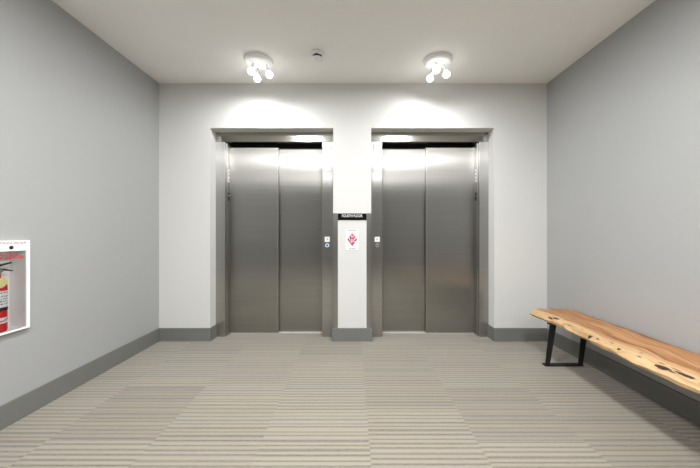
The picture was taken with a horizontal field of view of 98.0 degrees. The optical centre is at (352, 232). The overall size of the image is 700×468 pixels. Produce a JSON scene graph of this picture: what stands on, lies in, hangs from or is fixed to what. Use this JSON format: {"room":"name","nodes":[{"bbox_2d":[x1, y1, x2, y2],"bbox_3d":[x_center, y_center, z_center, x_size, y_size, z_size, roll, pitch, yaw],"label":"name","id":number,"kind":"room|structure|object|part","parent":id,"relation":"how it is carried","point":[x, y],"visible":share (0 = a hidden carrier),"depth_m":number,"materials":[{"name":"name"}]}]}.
{"room":"elevator lobby","nodes":[
{"label":"elevator lobby","id":0,"kind":"room"},
{"bbox_2d":[0,0,158,405],"bbox_3d":[-2.180,-0.226,0.252,0.160,2.800,6.104,0,0,0],"label":"wall","id":1,"kind":"structure","parent":0,"point":[79,120],"depth_m":2.28,"materials":[{"name":"grey paint"}]},
{"bbox_2d":[0,240,29,335],"bbox_3d":[-2.128,0.326,1.805,0.120,0.560,0.306,0,0,0],"label":"fire extinguisher cabinet","id":2,"kind":"object","parent":1,"relation":"attached to","point":[17,252],"visible":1,"depth_m":1.94,"materials":[{"name":"white metal"}]},
{"bbox_2d":[0,262,12,331],"bbox_3d":[-2.133,0.388,1.833,0.091,0.412,0.146,0,0,0],"label":"fire extinguisher","id":3,"kind":"object","parent":2,"relation":"in","point":[3,281],"visible":1,"depth_m":1.83,"materials":[{"name":"red metal"}]},
{"bbox_3d":[-2.134,0.424,1.826,0.086,0.338,0.086,0,0,0],"label":"tank","id":4,"kind":"part","parent":3,"relation":"part of","materials":[{"name":"red metal"}]},
{"bbox_2d":[0,328,158,430],"bbox_3d":[-2.094,1.103,0.252,0.012,0.143,6.104,0,0,0],"label":"baseboard","id":5,"kind":"structure","parent":1,"relation":"attached to","point":[18,408],"depth_m":2.24,"materials":[{"name":"grey plastic"}]},
{"bbox_2d":[0,333,699,467],"bbox_3d":[0.009,1.234,0.482,4.537,0.120,6.884,0,0,0],"label":"floor","id":6,"kind":"structure","parent":0,"point":[234,400],"depth_m":1.98,"materials":[{"name":"carpet"}]},
{"bbox_2d":[530,309,699,394],"bbox_3d":[1.881,0.951,2.040,0.442,0.444,1.780,0,0,0],"label":"bench","id":7,"kind":"object","parent":6,"relation":"on","point":[679,366],"visible":1,"depth_m":2.03,"materials":[{"name":"brown wood"}]},
{"bbox_2d":[229,144,474,148],"bbox_3d":[0.009,-0.226,3.899,4.537,2.800,0.050,0,0,0],"label":"wall","id":8,"kind":"structure","parent":0,"point":[280,146],"depth_m":3.87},
{"bbox_2d":[159,83,546,327],"bbox_3d":[0.009,-0.226,3.484,4.537,2.800,0.360,0,0,0],"label":"wall","id":9,"kind":"structure","parent":0,"point":[514,115],"depth_m":3.30,"materials":[{"name":"white paint"}]},
{"bbox_2d":[216,132,332,336],"bbox_3d":[-0.875,0.017,3.535,1.337,2.314,0.217,0,0,0],"label":"elevator","id":10,"kind":"object","parent":9,"relation":"attached to","point":[274,206],"visible":0.94,"depth_m":3.55,"materials":[{"name":"metal"}]},
{"bbox_3d":[-1.431,0.070,3.522,0.013,2.193,0.105,0,0,0],"label":"strike post","id":11,"kind":"part","parent":10,"relation":"part of","materials":[{"name":"metal"}]},
{"bbox_3d":[-1.159,0.082,3.569,0.582,2.164,0.030,0,0,0],"label":"door panel","id":12,"kind":"part","parent":10,"relation":"part of","materials":[{"name":"metal"}]},
{"bbox_3d":[-0.888,1.171,3.599,1.098,0.005,0.081,0,0,0],"label":"sill","id":13,"kind":"part","parent":10,"relation":"part of","materials":[{"name":"metal"}]},
{"bbox_3d":[-0.869,0.082,3.566,0.014,2.164,0.032,0,0,0],"label":"edge trim","id":14,"kind":"part","parent":10,"relation":"part of","materials":[{"name":"metal"}]},
{"bbox_3d":[-0.620,0.083,3.611,0.560,2.162,0.030,0,0,0],"label":"door panel","id":15,"kind":"part","parent":10,"relation":"part of","materials":[{"name":"metal"}]},
{"bbox_2d":[325,237,329,246],"bbox_3d":[-0.282,0.102,3.435,0.058,0.118,0.006,0,0,0],"label":"button","id":16,"kind":"object","parent":10,"relation":"attached to","point":[327,239],"visible":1,"depth_m":3.44,"materials":[{"name":"white plastic"}]},
{"bbox_2d":[333,213,337,327],"bbox_3d":[-0.183,0.407,3.328,0.054,1.246,0.053,0,0,0],"label":"guard","id":17,"kind":"object","parent":9,"relation":"attached to","point":[335,215],"visible":1,"depth_m":3.30,"materials":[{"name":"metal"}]},
{"bbox_2d":[346,230,357,249],"bbox_3d":[0.000,0.072,3.302,0.136,0.220,0.004,0,0,0],"label":"notice","id":18,"kind":"object","parent":9,"relation":"attached to","point":[351,235],"visible":1,"depth_m":3.30,"materials":[{"name":"white paper"}]},
{"bbox_2d":[338,213,365,219],"bbox_3d":[0.000,-0.176,3.300,0.310,0.072,0.007,0,0,0],"label":"sign","id":19,"kind":"object","parent":9,"relation":"attached to","point":[341,216],"visible":1,"depth_m":3.30,"materials":[{"name":"black plastic"}]},
{"bbox_2d":[159,324,545,340],"bbox_3d":[0.009,1.103,3.365,4.193,0.143,0.147,0,0,0],"label":"baseboard","id":20,"kind":"structure","parent":9,"relation":"attached to","point":[165,334],"depth_m":3.29,"materials":[{"name":"grey plastic"}]},
{"bbox_2d":[367,213,370,327],"bbox_3d":[0.183,0.407,3.328,0.054,1.246,0.053,0,0,0],"label":"guard","id":21,"kind":"object","parent":9,"relation":"attached to","point":[368,214],"visible":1,"depth_m":3.30,"materials":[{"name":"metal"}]},
{"bbox_2d":[371,132,488,336],"bbox_3d":[0.875,0.017,3.535,1.337,2.314,0.217,0,0,0],"label":"elevator","id":22,"kind":"object","parent":9,"relation":"attached to","point":[430,206],"visible":0.94,"depth_m":3.55,"materials":[{"name":"metal"}]},
{"bbox_2d":[375,237,379,246],"bbox_3d":[0.282,0.102,3.435,0.058,0.118,0.006,0,0,0],"label":"button","id":23,"kind":"object","parent":22,"relation":"attached to","point":[377,239],"visible":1,"depth_m":3.44,"materials":[{"name":"white plastic"}]},
{"bbox_3d":[0.620,0.083,3.611,0.560,2.162,0.030,0,0,0],"label":"door panel","id":24,"kind":"part","parent":22,"relation":"part of","materials":[{"name":"metal"}]},
{"bbox_3d":[0.869,0.082,3.566,0.014,2.164,0.032,0,0,0],"label":"edge trim","id":25,"kind":"part","parent":22,"relation":"part of","materials":[{"name":"metal"}]},
{"bbox_3d":[0.888,1.171,3.599,1.098,0.005,0.081,0,0,0],"label":"sill","id":26,"kind":"part","parent":22,"relation":"part of","materials":[{"name":"metal"}]},
{"bbox_3d":[1.159,0.082,3.569,0.582,2.164,0.030,0,0,0],"label":"door panel","id":27,"kind":"part","parent":22,"relation":"part of","materials":[{"name":"metal"}]},
{"bbox_3d":[1.431,0.070,3.522,0.013,2.193,0.105,0,0,0],"label":"strike post","id":28,"kind":"part","parent":22,"relation":"part of","materials":[{"name":"metal"}]},
{"bbox_2d":[52,0,654,82],"bbox_3d":[0.009,-1.686,0.482,4.537,0.120,6.884,0,0,0],"label":"ceiling","id":29,"kind":"structure","parent":0,"point":[171,41],"depth_m":2.52,"materials":[{"name":"paint"}]},
{"bbox_2d":[244,52,272,81],"bbox_3d":[-0.880,-1.545,2.860,0.261,0.161,0.260,0,0,0],"label":"ceiling spotlight","id":30,"kind":"object","parent":29,"relation":"attached to","point":[254,60],"visible":1,"depth_m":2.83,"materials":[{"name":"white metal"}]},
{"bbox_3d":[-0.946,-1.515,2.845,0.067,0.065,0.068,0,0,0],"label":"bulb","id":31,"kind":"part","parent":30,"relation":"part of","materials":[{"name":"white glass"}]},
{"bbox_3d":[-0.920,-1.497,2.949,0.068,0.065,0.066,0,0,0],"label":"bulb","id":32,"kind":"part","parent":30,"relation":"part of","materials":[{"name":"white glass"}]},
{"bbox_3d":[-0.782,-1.497,2.872,0.067,0.065,0.068,0,0,0],"label":"bulb","id":33,"kind":"part","parent":30,"relation":"part of","materials":[{"name":"white glass"}]},
{"bbox_2d":[310,49,323,62],"bbox_3d":[-0.316,-1.588,2.749,0.122,0.075,0.123,0,0,0],"label":"smoke detector","id":34,"kind":"object","parent":29,"relation":"attached to","point":[317,55],"visible":1,"depth_m":2.72,"materials":[{"name":"white plastic"}]},
{"bbox_3d":[-0.316,-1.614,2.750,0.122,0.024,0.122,0,0,0],"label":"plate","id":35,"kind":"part","parent":34,"relation":"part of","materials":[{"name":"white plastic"}]},
{"bbox_2d":[424,52,451,81],"bbox_3d":[0.805,-1.545,2.860,0.260,0.161,0.260,0,0,0],"label":"ceiling spotlight","id":36,"kind":"object","parent":29,"relation":"attached to","point":[435,62],"visible":1,"depth_m":2.83,"materials":[{"name":"white metal"}]},
{"bbox_3d":[0.754,-1.499,2.949,0.067,0.065,0.067,0,0,0],"label":"bulb","id":37,"kind":"part","parent":36,"relation":"part of","materials":[{"name":"white glass"}]},
{"bbox_3d":[0.782,-1.519,2.829,0.068,0.064,0.067,0,0,0],"label":"bulb","id":38,"kind":"part","parent":36,"relation":"part of","materials":[{"name":"white glass"}]},
{"bbox_3d":[0.889,-1.497,2.868,0.067,0.065,0.068,0,0,0],"label":"bulb","id":39,"kind":"part","parent":36,"relation":"part of","materials":[{"name":"white glass"}]},
{"bbox_2d":[547,0,699,401],"bbox_3d":[2.197,-0.226,0.252,0.160,2.800,6.104,0,0,0],"label":"wall","id":40,"kind":"structure","parent":0,"point":[623,119],"depth_m":2.30,"materials":[{"name":"grey paint"}]},
{"bbox_2d":[546,328,699,426],"bbox_3d":[2.111,1.103,0.252,0.012,0.143,6.104,0,0,0],"label":"baseboard","id":41,"kind":"structure","parent":40,"relation":"attached to","point":[688,408],"depth_m":2.23,"materials":[{"name":"grey plastic"}]}
]}

